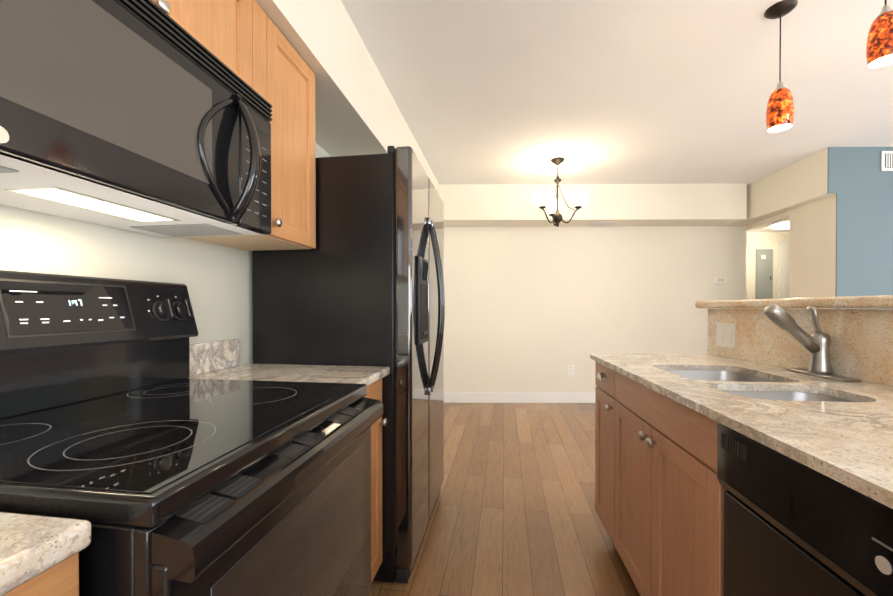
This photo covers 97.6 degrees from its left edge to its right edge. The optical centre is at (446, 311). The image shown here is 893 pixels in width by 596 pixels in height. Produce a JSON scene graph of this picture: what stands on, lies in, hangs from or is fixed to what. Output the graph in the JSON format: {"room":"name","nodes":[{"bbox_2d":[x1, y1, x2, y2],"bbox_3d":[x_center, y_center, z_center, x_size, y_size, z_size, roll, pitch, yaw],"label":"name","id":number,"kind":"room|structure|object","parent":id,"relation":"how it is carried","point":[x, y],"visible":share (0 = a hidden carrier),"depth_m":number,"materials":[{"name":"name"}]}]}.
{"room":"kitchen","nodes":[
{"label":"kitchen","id":0,"kind":"room"},
{"bbox_2d":[0,0,892,392],"bbox_3d":[2.711,-0.131,1.477,8.820,2.560,8.490,0,0,1],"label":"wall","id":1,"kind":"structure","parent":0,"point":[536,302],"depth_m":4.40,"materials":[{"name":"beige paint"}]},
{"bbox_2d":[151,0,251,87],"bbox_3d":[-0.816,-0.821,0.881,0.356,0.343,0.760,0,0,9],"label":"upper cabinet","id":2,"kind":"object","parent":1,"relation":"attached to","point":[221,30],"visible":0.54,"depth_m":1.11,"materials":[{"name":"brown wood"}]},
{"bbox_2d":[0,0,271,237],"bbox_3d":[-0.767,-0.441,0.876,0.455,0.411,0.760,0,0,9],"label":"over-the-range microwave","id":3,"kind":"object","parent":2,"relation":"attached to","point":[148,117],"visible":1,"depth_m":0.79,"materials":[{"name":"black"}]},
{"bbox_2d":[185,0,315,250],"bbox_3d":[-0.729,-0.628,1.466,0.356,0.736,0.413,0,0,9],"label":"upper cabinet","id":4,"kind":"object","parent":1,"relation":"attached to","point":[283,79],"visible":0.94,"depth_m":1.45,"materials":[{"name":"brown wood"}]},
{"bbox_2d":[444,392,594,402],"bbox_3d":[1.521,1.063,4.783,4.180,0.125,0.601,0,0,9],"label":"baseboard","id":5,"kind":"structure","parent":1,"relation":"attached to","point":[519,397],"depth_m":4.60,"materials":[{"name":"white paint"}]},
{"bbox_2d":[568,365,573,373],"bbox_3d":[1.525,0.718,4.784,0.072,0.115,0.009,0,0,1],"label":"electrical outlet plate","id":6,"kind":"object","parent":1,"relation":"attached to","point":[570,369],"visible":1,"depth_m":4.78,"materials":[{"name":"white plastic"}]},
{"bbox_2d":[587,221,618,224],"bbox_3d":[1.829,-1.028,4.576,0.320,0.010,0.155,0,0,1],"label":"air vent","id":7,"kind":"object","parent":1,"relation":"in","point":[603,223],"visible":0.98,"depth_m":4.56,"materials":[{"name":"white metal"}]},
{"bbox_2d":[715,277,725,283],"bbox_3d":[3.331,-0.368,4.752,0.130,0.083,0.025,0,0,1],"label":"thermostat","id":8,"kind":"object","parent":1,"relation":"attached to","point":[720,280],"visible":0.98,"depth_m":4.74,"materials":[{"name":"white plastic"}]},
{"bbox_2d":[755,249,772,298],"bbox_3d":[4.531,-0.491,5.568,0.235,0.780,0.028,0,0,1],"label":"electrical panel","id":9,"kind":"object","parent":1,"relation":"attached to","point":[764,276],"visible":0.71,"depth_m":5.56,"materials":[{"name":"grey paint"}]},
{"bbox_2d":[778,242,788,308],"bbox_3d":[5.239,0.069,5.565,0.994,2.100,0.168,0,0,9],"label":"door frame","id":10,"kind":"structure","parent":1,"relation":"attached to","point":[783,269],"depth_m":5.55,"materials":[{"name":"white paint"}]},
{"bbox_2d":[881,151,892,170],"bbox_3d":[3.916,-1.300,3.378,0.305,0.170,0.015,0,0,1],"label":"air vent","id":11,"kind":"object","parent":1,"relation":"in","point":[886,160],"visible":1,"depth_m":3.38,"materials":[{"name":"white metal"}]},
{"bbox_2d":[370,403,639,595],"bbox_3d":[3.250,1.179,1.520,10.400,0.060,10.400,0,0,9],"label":"floor","id":12,"kind":"structure","parent":0,"point":[514,513],"depth_m":2.20,"materials":[{"name":"brown wood"}]},
{"bbox_2d":[0,512,90,595],"bbox_3d":[-0.805,0.649,0.001,0.645,1.022,1.041,0,0,9],"label":"base cabinet","id":13,"kind":"object","parent":12,"relation":"on","point":[39,555],"visible":0.96,"depth_m":0.43,"materials":[{"name":"beige stone"}]},
{"bbox_2d":[0,270,382,595],"bbox_3d":[-0.615,0.533,0.901,0.734,1.242,0.754,0,0,9],"label":"range","id":14,"kind":"object","parent":12,"relation":"on","point":[142,453],"visible":1,"depth_m":0.81,"materials":[{"name":"black metal"}]},
{"bbox_2d":[188,339,389,582],"bbox_3d":[-0.581,0.633,1.477,0.650,1.032,0.380,0,0,9],"label":"base cabinet","id":15,"kind":"object","parent":12,"relation":"on","point":[215,360],"visible":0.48,"depth_m":1.51,"materials":[{"name":"beige stone"}]},
{"bbox_2d":[252,146,444,582],"bbox_3d":[-0.398,0.226,2.080,0.795,1.838,0.860,0,0,9],"label":"refrigerator","id":16,"kind":"object","parent":12,"relation":"on","point":[361,283],"visible":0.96,"depth_m":1.65,"materials":[{"name":"black metal"}]},
{"bbox_2d":[702,303,892,550],"bbox_3d":[1.430,0.577,0.594,0.534,1.158,2.939,0,0,9],"label":"kitchen island","id":17,"kind":"object","parent":12,"relation":"on","point":[861,347],"depth_m":1.34,"materials":[{"name":"beige stone"}]},
{"bbox_2d":[716,323,735,348],"bbox_3d":[1.375,0.119,1.927,0.008,0.118,0.131,0,0,1],"label":"switch plate","id":18,"kind":"object","parent":17,"relation":"attached to","point":[725,334],"visible":1,"depth_m":1.92,"materials":[{"name":"white plastic"}]},
{"bbox_2d":[590,354,892,508],"bbox_3d":[1.062,0.247,0.638,1.028,0.022,2.922,0,0,9],"label":"countertop","id":19,"kind":"structure","parent":17,"relation":"on","point":[850,444],"depth_m":0.93,"materials":[{"name":"beige stone"}]},
{"bbox_2d":[665,370,854,401],"bbox_3d":[1.000,0.347,1.334,0.377,0.186,0.666,0,0,9],"label":"sink basin","id":20,"kind":"object","parent":19,"relation":"in","point":[732,376],"visible":0.04,"depth_m":1.26,"materials":[{"name":"silver metal"}]},
{"bbox_2d":[763,304,860,381],"bbox_3d":[1.259,0.101,1.406,0.218,0.257,0.252,0,0,9],"label":"faucet","id":21,"kind":"object","parent":19,"relation":"on","point":[817,344],"visible":1,"depth_m":1.38,"materials":[{"name":"silver metal"}]},
{"bbox_2d":[717,422,892,595],"bbox_3d":[0.893,0.709,0.596,0.602,0.895,0.626,0,0,9],"label":"dishwasher","id":22,"kind":"object","parent":12,"relation":"on","point":[792,527],"visible":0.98,"depth_m":0.70,"materials":[{"name":"black"}]},
{"bbox_2d":[341,0,892,184],"bbox_3d":[3.250,-1.441,1.500,10.400,0.060,10.400,0,0,9],"label":"ceiling","id":23,"kind":"structure","parent":0,"point":[591,91],"depth_m":2.44,"materials":[{"name":"white paint"}]},
{"bbox_2d":[532,157,588,226],"bbox_3d":[1.066,-1.110,3.719,0.518,0.634,0.497,0,0,9],"label":"chandelier","id":24,"kind":"object","parent":23,"relation":"hanging from","point":[545,202],"visible":1,"depth_m":3.59,"materials":[{"name":"white glass"}]},
{"bbox_2d":[764,0,797,132],"bbox_3d":[1.561,-1.135,1.828,0.120,0.557,0.120,0,0,9],"label":"pendant light","id":25,"kind":"object","parent":23,"relation":"hanging from","point":[780,111],"visible":1,"depth_m":1.80,"materials":[{"name":"orange glass"}]},
{"bbox_2d":[866,0,892,67],"bbox_3d":[1.701,-1.190,1.514,0.120,0.442,0.120,0,0,9],"label":"pendant light","id":26,"kind":"object","parent":23,"relation":"hanging from","point":[879,48],"visible":1,"depth_m":1.50,"materials":[{"name":"orange glass"}]},
{"bbox_2d":[770,220,788,229],"bbox_3d":[4.268,-1.081,4.931,0.340,0.090,0.340,0,0,9],"label":"hall ceiling light","id":27,"kind":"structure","parent":0,"point":[782,225],"depth_m":4.88,"materials":[{"name":"white glass"}]}
]}

